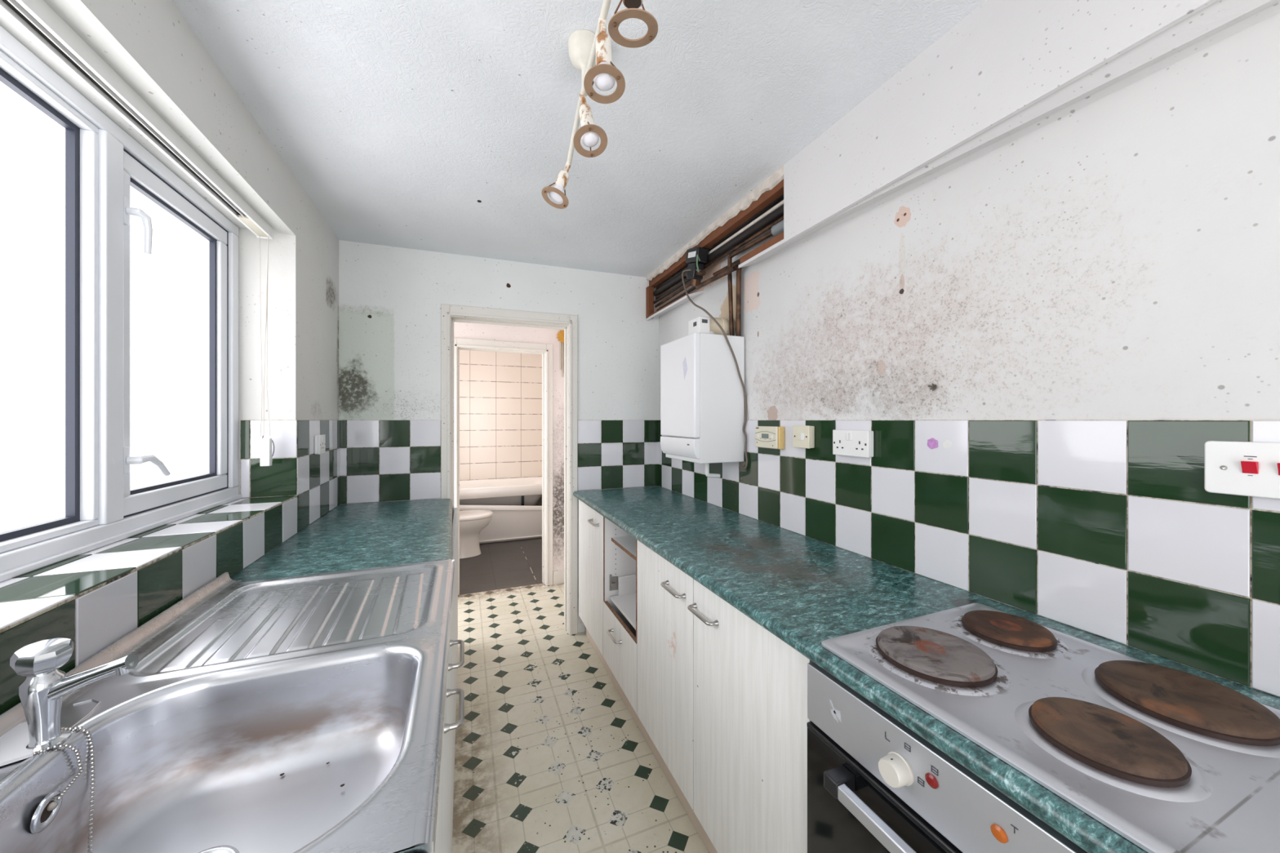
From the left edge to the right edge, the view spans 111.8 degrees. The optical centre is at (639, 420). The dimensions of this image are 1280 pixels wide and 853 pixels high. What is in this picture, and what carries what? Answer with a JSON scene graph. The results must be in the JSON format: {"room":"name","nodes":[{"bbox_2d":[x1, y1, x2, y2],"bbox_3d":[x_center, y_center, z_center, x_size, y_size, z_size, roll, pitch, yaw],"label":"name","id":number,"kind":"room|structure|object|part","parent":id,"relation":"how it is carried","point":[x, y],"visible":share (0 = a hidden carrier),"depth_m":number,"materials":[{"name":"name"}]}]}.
{"room":"kitchen","nodes":[
{"label":"kitchen","id":0,"kind":"room"},
{"bbox_2d":[0,0,338,497],"bbox_3d":[-0.969,0.200,0.309,0.296,2.360,4.500,0,0,-22],"label":"wall","id":1,"kind":"structure","parent":0,"point":[150,45],"depth_m":1.59,"materials":[{"name":"paint"}]},
{"bbox_2d":[0,25,241,582],"bbox_3d":[-1.234,-0.222,0.845,0.102,1.050,1.793,0,0,-22],"label":"window","id":2,"kind":"structure","parent":1,"relation":"in","point":[103,162],"depth_m":1.06,"materials":[{"name":"white plastic"}]},
{"bbox_3d":[-1.326,-0.512,1.141,0.052,0.135,0.039,0,0,-22],"label":"handle","id":3,"kind":"part","parent":2,"relation":"part of","materials":[{"name":"white plastic"}]},
{"bbox_3d":[-1.330,0.115,1.177,0.044,0.089,0.126,0,0,-2],"label":"handle","id":4,"kind":"part","parent":2,"relation":"part of","materials":[{"name":"white plastic"}]},
{"bbox_3d":[-1.467,-0.227,1.362,0.045,0.963,0.559,0,0,-22],"label":"sash","id":5,"kind":"part","parent":2,"relation":"part of","materials":[{"name":"white plastic"}]},
{"bbox_2d":[0,0,274,466],"bbox_3d":[-1.125,-0.285,0.875,0.058,0.924,1.746,0,0,-22],"label":"blind headrail","id":6,"kind":"object","parent":1,"relation":"attached to","point":[37,18],"visible":1,"depth_m":1.00,"materials":[{"name":"white plastic"}]},
{"bbox_3d":[-1.127,-0.727,0.871,0.048,0.038,1.740,0,0,-22],"label":"rail","id":7,"kind":"part","parent":6,"relation":"part of","materials":[{"name":"white plastic"}]},
{"bbox_3d":[-1.442,-0.322,1.664,0.036,0.773,0.011,0,0,-22],"label":"pull cord","id":8,"kind":"part","parent":6,"relation":"part of","materials":[{"name":"white plastic"}]},
{"bbox_2d":[0,497,297,715],"bbox_3d":[-0.927,0.384,0.612,0.008,0.146,2.456,0,0,-22],"label":"tile backsplash","id":9,"kind":"structure","parent":1,"relation":"attached to","point":[95,620],"depth_m":0.90,"materials":[{"name":"green tile"}]},
{"bbox_2d":[0,495,297,632],"bbox_3d":[-1.129,0.307,0.861,0.190,0.008,1.842,0,0,-22],"label":"window sill","id":10,"kind":"structure","parent":1,"relation":"attached to","point":[24,597],"depth_m":0.92,"materials":[{"name":"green tile"}]},
{"bbox_2d":[240,420,297,497],"bbox_3d":[-1.470,0.152,1.718,0.180,0.304,0.007,0,0,-22],"label":"tile backsplash","id":11,"kind":"structure","parent":1,"relation":"attached to","point":[280,478],"depth_m":1.72,"materials":[{"name":"green tile"}]},
{"bbox_2d":[295,420,340,532],"bbox_3d":[-1.510,0.229,2.050,0.008,0.457,0.647,0,0,-22],"label":"trim","id":12,"kind":"structure","parent":1,"relation":"attached to","point":[318,478],"depth_m":1.96,"materials":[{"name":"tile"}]},
{"bbox_2d":[314,434,325,454],"bbox_3d":[-1.468,0.112,1.988,0.024,0.087,0.086,0,0,-22],"label":"wall socket","id":13,"kind":"object","parent":1,"relation":"attached to","point":[319,440],"visible":1,"depth_m":1.95,"materials":[{"name":"white plastic"}]},
{"bbox_2d":[338,240,658,632],"bbox_3d":[-0.733,0.200,2.748,1.970,2.360,0.110,0,0,-20],"label":"wall","id":14,"kind":"structure","parent":0,"point":[391,298],"depth_m":2.53,"materials":[{"name":"paint"}]},
{"bbox_2d":[339,420,440,504],"bbox_3d":[-1.398,0.229,2.441,0.502,0.457,0.008,0,0,-20],"label":"tile backsplash","id":15,"kind":"structure","parent":14,"relation":"attached to","point":[380,460],"depth_m":2.43,"materials":[{"name":"green tile"}]},
{"bbox_2d":[440,303,577,635],"bbox_3d":[-0.806,0.375,2.721,0.735,2.010,0.118,0,0,-20],"label":"door frame","id":16,"kind":"structure","parent":14,"relation":"in","point":[452,318],"depth_m":2.81,"materials":[{"name":"paint"}]},
{"bbox_2d":[577,420,658,490],"bbox_3d":[-0.139,0.229,2.904,0.569,0.457,0.008,0,0,-20],"label":"tile backsplash","id":17,"kind":"structure","parent":14,"relation":"attached to","point":[612,454],"depth_m":2.90,"materials":[{"name":"green tile"}]},
{"bbox_2d":[459,350,542,506],"bbox_3d":[-2.060,0.200,5.553,1.950,2.360,0.100,0,0,-22],"label":"wall","id":18,"kind":"structure","parent":0,"point":[500,393],"depth_m":5.60,"materials":[{"name":"beige tile"}]},
{"bbox_2d":[453,321,564,571],"bbox_3d":[-1.230,0.200,3.504,1.950,2.360,0.120,0,0,-22],"label":"wall","id":19,"kind":"structure","parent":0,"point":[461,330],"depth_m":3.65,"materials":[{"name":"paint"}]},
{"bbox_2d":[453,337,552,595],"bbox_3d":[-1.126,0.398,3.547,0.715,1.965,0.128,0,0,-22],"label":"door frame","id":20,"kind":"structure","parent":19,"relation":"in","point":[544,353],"depth_m":3.62,"materials":[{"name":"paint"}]},
{"bbox_2d":[552,569,564,584],"bbox_3d":[-0.679,1.325,3.655,0.112,0.110,0.014,0,0,-22],"label":"baseboard","id":21,"kind":"structure","parent":19,"relation":"attached to","point":[557,575],"depth_m":3.64,"materials":[{"name":"paint"}]},
{"bbox_2d":[556,329,564,377],"bbox_3d":[-0.662,-0.568,3.661,0.087,0.402,0.012,0,0,-22],"label":"hanging ornament","id":22,"kind":"object","parent":19,"relation":"hanging from","point":[561,335],"visible":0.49,"depth_m":3.66,"materials":[{"name":"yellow paint"}]},
{"bbox_3d":[-0.670,-0.547,3.658,0.008,0.240,0.008,0,0,-45],"label":"hanging rod","id":23,"kind":"part","parent":22,"relation":"part of","materials":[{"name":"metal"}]},
{"bbox_3d":[-0.655,-0.517,3.664,0.008,0.300,0.008,0,0,-45],"label":"hanging rod","id":24,"kind":"part","parent":22,"relation":"part of","materials":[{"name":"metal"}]},
{"bbox_2d":[171,0,986,277],"bbox_3d":[-0.051,-1.020,0.659,2.300,0.080,4.460,0,0,-22],"label":"ceiling","id":25,"kind":"structure","parent":0,"point":[437,126],"depth_m":1.35,"materials":[{"name":"paint"}]},
{"bbox_2d":[541,0,657,208],"bbox_3d":[-0.110,-0.818,1.001,0.117,0.322,0.790,0,0,-22],"label":"track light","id":26,"kind":"object","parent":25,"relation":"attached to","point":[589,52],"visible":1,"depth_m":0.94,"materials":[{"name":"white metal"}]},
{"bbox_3d":[-0.256,-0.701,1.324,0.047,0.049,0.048,0,0,-22],"label":"bulb","id":27,"kind":"part","parent":26,"relation":"part of","materials":[{"name":"white glass"}]},
{"bbox_3d":[-0.126,-0.714,1.082,0.049,0.051,0.048,0,0,-22],"label":"bulb","id":28,"kind":"part","parent":26,"relation":"part of","materials":[{"name":"white glass"}]},
{"bbox_3d":[-0.074,-0.713,0.895,0.049,0.049,0.048,0,0,-22],"label":"bulb","id":29,"kind":"part","parent":26,"relation":"part of","materials":[{"name":"white glass"}]},
{"bbox_2d":[624,0,641,8],"bbox_3d":[-0.012,-0.707,0.732,0.029,0.005,0.029,0,0,-22],"label":"socket","id":30,"kind":"object","parent":26,"relation":"attached to","point":[628,3],"depth_m":0.73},
{"bbox_2d":[452,537,709,852],"bbox_3d":[-0.592,1.410,2.128,2.200,0.060,7.590,0,0,-22],"label":"floor","id":31,"kind":"structure","parent":0,"point":[550,757],"depth_m":1.86,"materials":[{"name":"tile"}]},
{"bbox_2d":[393,592,464,852],"bbox_3d":[-0.680,0.939,0.852,0.619,0.881,1.000,0,0,-22],"label":"base cabinet","id":32,"kind":"object","parent":31,"relation":"on","point":[443,841],"visible":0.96,"depth_m":0.99,"materials":[{"name":"white wood"}]},
{"bbox_3d":[-0.345,0.909,0.733,0.018,0.822,0.519,0,0,-22],"label":"door","id":33,"kind":"part","parent":32,"relation":"part of","materials":[{"name":"white laminate"}]},
{"bbox_3d":[-0.532,0.909,1.194,0.018,0.822,0.469,0,0,-22],"label":"door","id":34,"kind":"part","parent":32,"relation":"part of","materials":[{"name":"white laminate"}]},
{"bbox_3d":[-0.378,0.588,0.885,0.035,0.016,0.132,0,0,-22],"label":"handle","id":35,"kind":"part","parent":32,"relation":"part of","materials":[{"name":"silver metal"}]},
{"bbox_3d":[-0.462,0.588,1.091,0.035,0.016,0.136,0,0,-22],"label":"handle","id":36,"kind":"part","parent":32,"relation":"part of","materials":[{"name":"silver metal"}]},
{"bbox_2d":[452,506,457,799],"bbox_3d":[-1.101,0.936,1.846,0.584,0.886,1.152,0,0,-22],"label":"base cabinet","id":37,"kind":"object","parent":31,"relation":"on","point":[455,512],"visible":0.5,"depth_m":1.84,"materials":[{"name":"white wood"}]},
{"bbox_2d":[230,498,452,582],"bbox_3d":[-1.121,0.474,1.877,0.597,0.035,1.256,0,0,-22],"label":"countertop","id":38,"kind":"structure","parent":37,"relation":"on","point":[362,535],"depth_m":1.64,"materials":[{"name":"green laminate"}]},
{"bbox_2d":[0,559,454,852],"bbox_3d":[-0.690,0.522,0.836,0.589,0.198,1.037,0,0,-22],"label":"sink","id":39,"kind":"object","parent":38,"relation":"in","point":[233,687],"visible":0.99,"depth_m":0.74,"materials":[{"name":"silver metal"}]},
{"bbox_2d":[0,721,33,766],"bbox_3d":[-0.869,0.447,0.595,0.113,0.004,0.036,0,0,33],"label":"card","id":40,"kind":"object","parent":39,"relation":"on","point":[13,744],"visible":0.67,"depth_m":0.59,"materials":[{"name":"white paper"}]},
{"bbox_2d":[33,726,95,852],"bbox_3d":[-0.744,0.532,0.557,0.246,0.174,0.053,0,0,39],"label":"chain","id":41,"kind":"object","parent":39,"relation":"on","point":[89,735],"visible":1,"depth_m":0.62,"materials":[{"name":"silver metal"}]},
{"bbox_2d":[9,637,138,753],"bbox_3d":[-0.792,0.380,0.614,0.126,0.142,0.053,0,0,-22],"label":"mixer tap","id":42,"kind":"object","parent":39,"relation":"on","point":[41,695],"visible":1,"depth_m":0.59,"materials":[{"name":"silver metal"}]},
{"bbox_3d":[-0.776,0.364,0.612,0.097,0.054,0.027,0,0,-10],"label":"spout","id":43,"kind":"part","parent":42,"relation":"part of","materials":[{"name":"silver metal"}]},
{"bbox_3d":[-0.731,0.909,1.684,0.018,0.822,0.566,0,0,-22],"label":"door","id":44,"kind":"part","parent":37,"relation":"part of","materials":[{"name":"white laminate"}]},
{"bbox_3d":[-0.943,0.909,2.208,0.018,0.822,0.557,0,0,-22],"label":"door","id":45,"kind":"part","parent":37,"relation":"part of","materials":[{"name":"white laminate"}]},
{"bbox_2d":[459,510,493,558],"bbox_3d":[-1.884,0.975,4.394,0.746,0.809,0.460,0,0,-22],"label":"toilet","id":46,"kind":"object","parent":31,"relation":"on","point":[472,522],"visible":0.46,"depth_m":4.35,"materials":[{"name":"white ceramic"}]},
{"bbox_3d":[-1.768,0.974,4.441,0.496,0.036,0.374,0,0,-22],"label":"seat lid","id":47,"kind":"part","parent":46,"relation":"part of","materials":[{"name":"white plastic"}]},
{"bbox_2d":[459,476,542,506],"bbox_3d":[-1.899,1.067,5.155,1.710,0.625,0.742,0,0,-22],"label":"bathtub","id":48,"kind":"object","parent":31,"relation":"on","point":[516,491],"visible":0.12,"depth_m":5.03,"materials":[{"name":"white ceramic"}]},
{"bbox_3d":[-1.386,1.123,5.114,0.030,0.514,0.040,0,0,-22],"label":"leg","id":49,"kind":"part","parent":48,"relation":"part of","materials":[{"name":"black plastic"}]},
{"bbox_2d":[459,505,542,543],"bbox_3d":[-1.750,1.123,4.800,1.680,0.509,0.076,0,0,-22],"label":"bath panel","id":50,"kind":"object","parent":31,"relation":"on","point":[508,522],"visible":0.44,"depth_m":4.92,"materials":[{"name":"white plastic"}]},
{"bbox_2d":[578,499,612,680],"bbox_3d":[-0.048,0.936,2.611,0.598,0.885,0.533,0,0,-22],"label":"base cabinet","id":51,"kind":"object","parent":31,"relation":"on","point":[591,600],"visible":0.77,"depth_m":2.48,"materials":[{"name":"white wood"}]},
{"bbox_3d":[-0.284,0.870,2.510,0.018,0.735,0.514,0,0,-22],"label":"door","id":52,"kind":"part","parent":51,"relation":"part of","materials":[{"name":"white laminate"}]},
{"bbox_3d":[-0.260,0.564,2.382,0.033,0.016,0.136,0,0,-22],"label":"handle","id":53,"kind":"part","parent":51,"relation":"part of","materials":[{"name":"silver metal"}]},
{"bbox_2d":[603,516,648,743],"bbox_3d":[0.143,0.936,2.140,0.598,0.885,0.483,0,0,-22],"label":"base cabinet","id":54,"kind":"object","parent":31,"relation":"on","point":[620,548],"visible":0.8,"depth_m":2.17,"materials":[{"name":"white wood"}]},
{"bbox_3d":[-0.136,0.848,2.260,0.045,0.085,0.016,0,0,-22],"label":"hinge plate","id":55,"kind":"part","parent":54,"relation":"part of","materials":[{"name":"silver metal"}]},
{"bbox_3d":[-0.124,1.023,2.048,0.033,0.016,0.136,0,0,-22],"label":"handle","id":56,"kind":"part","parent":54,"relation":"part of","materials":[{"name":"silver metal"}]},
{"bbox_3d":[-0.096,1.090,2.045,0.018,0.294,0.474,0,0,-22],"label":"drawer","id":57,"kind":"part","parent":54,"relation":"part of","materials":[{"name":"white laminate"}]},
{"bbox_2d":[612,535,635,556],"bbox_3d":[0.173,0.622,2.153,0.513,0.016,0.444,0,0,-22],"label":"shelf","id":58,"kind":"object","parent":54,"relation":"attached to","point":[627,544],"depth_m":2.16,"materials":[{"name":"white laminate"}]},
{"bbox_2d":[637,540,812,852],"bbox_3d":[0.418,0.936,1.460,0.598,0.885,0.984,0,0,-22],"label":"base cabinet","id":59,"kind":"object","parent":31,"relation":"on","point":[722,699],"visible":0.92,"depth_m":1.23,"materials":[{"name":"white wood"}]},
{"bbox_3d":[0.086,0.870,1.597,0.018,0.735,0.478,0,0,-22],"label":"door","id":60,"kind":"part","parent":59,"relation":"part of","materials":[{"name":"white laminate"}]},
{"bbox_3d":[0.108,0.577,1.473,0.033,0.016,0.142,0,0,-22],"label":"handle","id":61,"kind":"part","parent":59,"relation":"part of","materials":[{"name":"silver metal"}]},
{"bbox_3d":[0.182,0.580,1.290,0.033,0.016,0.142,0,0,-22],"label":"handle","id":62,"kind":"part","parent":59,"relation":"part of","materials":[{"name":"silver metal"}]},
{"bbox_3d":[0.270,0.870,1.141,0.018,0.735,0.498,0,0,-22],"label":"door","id":63,"kind":"part","parent":59,"relation":"part of","materials":[{"name":"white laminate"}]},
{"bbox_2d":[573,486,1279,852],"bbox_3d":[0.421,0.474,1.484,0.604,0.035,3.035,0,0,-22],"label":"countertop","id":64,"kind":"structure","parent":59,"relation":"on","point":[806,592],"depth_m":1.13,"materials":[{"name":"green laminate"}]},
{"bbox_2d":[821,603,1279,852],"bbox_3d":[0.709,0.444,0.700,0.504,0.025,0.595,0,0,-22],"label":"cooktop","id":65,"kind":"object","parent":64,"relation":"in","point":[1169,760],"visible":1,"depth_m":0.63,"materials":[{"name":"silver metal"}]},
{"bbox_2d":[806,662,1088,852],"bbox_3d":[0.696,0.940,0.715,0.613,0.878,0.603,0,0,-22],"label":"oven","id":66,"kind":"object","parent":31,"relation":"on","point":[875,785],"visible":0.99,"depth_m":0.70,"materials":[{"name":"silver metal"}]},
{"bbox_3d":[0.470,0.901,0.621,0.032,0.557,0.599,0,0,-22],"label":"door","id":67,"kind":"part","parent":66,"relation":"part of","materials":[{"name":"black glass"}]},
{"bbox_3d":[0.431,0.656,0.579,0.017,0.025,0.405,0,0,-22],"label":"door handle","id":68,"kind":"part","parent":66,"relation":"part of","materials":[{"name":"silver metal"}]},
{"bbox_3d":[0.465,0.627,0.619,0.023,0.011,0.597,0,0,-22],"label":"door trim","id":69,"kind":"part","parent":66,"relation":"part of","materials":[{"name":"black glass"}]},
{"bbox_3d":[0.409,0.564,0.697,0.028,0.045,0.045,0,0,-22],"label":"control knob","id":70,"kind":"part","parent":66,"relation":"part of","materials":[{"name":"white plastic"}]},
{"bbox_2d":[658,13,1279,420],"bbox_3d":[0.968,0.200,1.072,0.100,2.360,4.460,0,0,-22],"label":"wall","id":71,"kind":"structure","parent":0,"point":[1117,258],"depth_m":0.97,"materials":[{"name":"paint"}]},
{"bbox_2d":[653,279,689,303],"bbox_3d":[0.204,-0.802,2.667,0.017,0.023,0.591,0,0,-21],"label":"pipe","id":72,"kind":"object","parent":71,"relation":"attached to","point":[686,281],"visible":0.66,"depth_m":2.68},
{"bbox_2d":[654,281,691,307],"bbox_3d":[0.215,-0.777,2.671,0.016,0.022,0.591,0,0,-21],"label":"pipe","id":73,"kind":"object","parent":71,"relation":"attached to","point":[690,283],"visible":0.66,"depth_m":2.68,"materials":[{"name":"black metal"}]},
{"bbox_2d":[656,286,695,311],"bbox_3d":[0.226,-0.749,2.676,0.017,0.023,0.591,0,0,-21],"label":"pipe","id":74,"kind":"object","parent":71,"relation":"attached to","point":[693,288],"visible":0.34,"depth_m":2.62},
{"bbox_2d":[660,332,744,463],"bbox_3d":[0.304,-0.100,2.192,0.276,0.600,0.372,0,0,-22],"label":"boiler","id":75,"kind":"object","parent":71,"relation":"attached to","point":[702,397],"visible":1,"depth_m":2.04,"materials":[{"name":"metal"}]},
{"bbox_2d":[688,316,735,335],"bbox_3d":[0.359,-0.458,2.152,0.213,0.114,0.116,0,0,-22],"label":"flue","id":76,"kind":"object","parent":75,"relation":"attached to","point":[707,325],"visible":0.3,"depth_m":2.11,"materials":[{"name":"white plastic"}]},
{"bbox_2d":[704,463,719,478],"bbox_3d":[0.362,0.246,2.170,0.082,0.093,0.022,0,0,-22],"label":"pipe","id":77,"kind":"object","parent":75,"relation":"attached to","point":[708,474],"visible":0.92,"depth_m":2.15,"materials":[{"name":"white plastic"}]},
{"bbox_2d":[736,266,743,336],"bbox_3d":[0.484,-0.574,2.060,0.023,0.344,0.077,0,0,-22],"label":"pipe","id":78,"kind":"object","parent":75,"relation":"attached to","point":[739,270],"visible":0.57,"depth_m":2.07,"materials":[{"name":"orange metal"}]},
{"bbox_2d":[727,231,773,335],"bbox_3d":[0.504,-0.605,1.969,0.033,0.406,0.340,0,0,-22],"label":"pipe","id":79,"kind":"object","parent":75,"relation":"attached to","point":[769,234],"visible":0.87,"depth_m":2.10,"materials":[{"name":"orange metal"}]},
{"bbox_2d":[645,178,783,319],"bbox_3d":[0.345,-0.837,2.329,0.109,0.283,1.418,0,0,-22],"label":"trim","id":80,"kind":"structure","parent":71,"relation":"attached to","point":[766,198],"depth_m":2.05,"materials":[{"name":"brown wood"}]},
{"bbox_2d":[646,165,783,280],"bbox_3d":[0.303,-0.956,2.320,0.012,0.048,1.403,0,0,-21],"label":"trim","id":81,"kind":"structure","parent":71,"relation":"attached to","point":[775,179],"depth_m":2.02,"materials":[{"name":"white paint"}]},
{"bbox_2d":[653,204,783,296],"bbox_3d":[0.355,-0.855,2.321,0.037,0.047,1.346,0,0,-22],"label":"pipe","id":82,"kind":"object","parent":71,"relation":"attached to","point":[778,213],"visible":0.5,"depth_m":2.04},
{"bbox_2d":[685,247,708,286],"bbox_3d":[0.291,-0.824,2.319,0.088,0.206,0.208,0,0,-22],"label":"valve","id":83,"kind":"object","parent":82,"relation":"attached to","point":[695,258],"visible":0.98,"depth_m":2.29,"materials":[{"name":"black plastic"}]},
{"bbox_2d":[681,269,747,470],"bbox_3d":[0.318,-0.290,2.156,0.170,1.054,0.427,0,0,-42],"label":"cable","id":84,"kind":"object","parent":83,"relation":"hanging from","point":[685,270],"visible":1,"depth_m":2.05,"materials":[{"name":"grey plastic"}]},
{"bbox_2d":[695,265,737,289],"bbox_3d":[0.376,-0.731,2.182,0.039,0.072,0.363,0,0,-22],"label":"pipe","id":85,"kind":"object","parent":83,"relation":"attached to","point":[699,285],"visible":0.97,"depth_m":2.15,"materials":[{"name":"orange metal"}]},
{"bbox_2d":[655,215,783,299],"bbox_3d":[0.360,-0.824,2.323,0.016,0.024,1.346,0,0,-22],"label":"pipe","id":86,"kind":"object","parent":71,"relation":"attached to","point":[770,226],"visible":0.55,"depth_m":2.04,"materials":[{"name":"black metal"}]},
{"bbox_2d":[656,197,783,289],"bbox_3d":[0.373,-0.895,2.328,0.035,0.035,1.345,0,0,-22],"label":"pipe","id":87,"kind":"object","parent":71,"relation":"attached to","point":[678,273],"visible":0.18,"depth_m":2.16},
{"bbox_2d":[712,258,740,275],"bbox_3d":[0.511,-0.766,2.001,0.014,0.026,0.635,0,0,-22],"label":"pipe","id":88,"kind":"object","parent":71,"relation":"attached to","point":[737,260],"visible":0.34,"depth_m":2.20,"materials":[{"name":"orange metal"}]},
{"bbox_2d":[734,260,740,267],"bbox_3d":[0.530,-0.730,1.868,0.023,0.027,0.375,0,0,-23],"label":"pipe","id":89,"kind":"object","parent":71,"relation":"attached to","point":[738,263],"visible":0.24,"depth_m":2.02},
{"bbox_2d":[708,200,783,254],"bbox_3d":[0.476,-0.880,2.008,0.016,0.020,0.675,0,0,-21],"label":"pipe","id":90,"kind":"object","parent":71,"relation":"attached to","point":[777,206],"visible":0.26,"depth_m":1.94,"materials":[{"name":"white plastic"}]},
{"bbox_2d":[755,426,784,448],"bbox_3d":[0.559,0.074,1.873,0.042,0.095,0.148,0,0,-22],"label":"controller","id":91,"kind":"object","parent":71,"relation":"attached to","point":[766,437],"visible":1,"depth_m":1.84,"materials":[{"name":"yellow plastic"}]},
{"bbox_2d":[771,219,783,236],"bbox_3d":[0.590,-0.789,1.755,0.046,0.048,0.121,0,0,-22],"label":"pipe","id":92,"kind":"object","parent":71,"relation":"attached to","point":[777,228],"visible":0.39,"depth_m":1.77,"materials":[{"name":"grey plastic"}]},
{"bbox_2d":[792,425,814,448],"bbox_3d":[0.637,0.065,1.691,0.034,0.087,0.088,0,0,-22],"label":"switch","id":93,"kind":"object","parent":71,"relation":"attached to","point":[803,436],"visible":1,"depth_m":1.67,"materials":[{"name":"beige plastic"}]},
{"bbox_2d":[832,430,873,457],"bbox_3d":[0.725,0.079,1.479,0.031,0.088,0.147,0,0,-22],"label":"double socket","id":94,"kind":"object","parent":71,"relation":"attached to","point":[859,443],"visible":1,"depth_m":1.46,"materials":[{"name":"white plastic"}]},
{"bbox_2d":[927,437,937,448],"bbox_3d":[0.838,0.067,1.240,0.001,0.033,0.032,0,0,-22],"label":"sticker","id":95,"kind":"object","parent":71,"relation":"attached to","point":[932,443],"visible":1,"depth_m":1.24,"materials":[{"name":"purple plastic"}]},
{"bbox_2d":[928,383,937,391],"bbox_3d":[0.840,-0.094,1.241,0.014,0.022,0.025,0,0,-22],"label":"plug","id":96,"kind":"object","parent":71,"relation":"attached to","point":[933,387],"visible":1,"depth_m":1.24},
{"bbox_2d":[942,440,951,448],"bbox_3d":[0.853,0.068,1.203,0.001,0.025,0.027,0,0,-22],"label":"sticker","id":97,"kind":"object","parent":71,"relation":"attached to","point":[947,444],"visible":1,"depth_m":1.20,"materials":[{"name":"white paper"}]},
{"bbox_2d":[646,0,1279,319],"bbox_3d":[0.858,-0.798,1.014,0.148,0.365,4.236,0,0,-22],"label":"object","id":98,"kind":"structure","parent":71,"relation":"attached to","point":[1008,70],"depth_m":1.02,"materials":[{"name":"paint"}]},
{"bbox_2d":[657,420,1279,697],"bbox_3d":[0.698,0.229,1.596,0.008,0.457,3.035,0,0,-22],"label":"backsplash","id":99,"kind":"structure","parent":71,"relation":"attached to","point":[1112,530],"depth_m":0.98,"materials":[{"name":"green tile"}]},
{"bbox_2d":[1204,440,1279,499],"bbox_3d":[1.042,0.083,0.708,0.022,0.092,0.150,0,0,-22],"label":"switch","id":100,"kind":"object","parent":71,"relation":"attached to","point":[1246,468],"visible":1,"depth_m":0.74,"materials":[{"name":"white plastic"}]}
]}

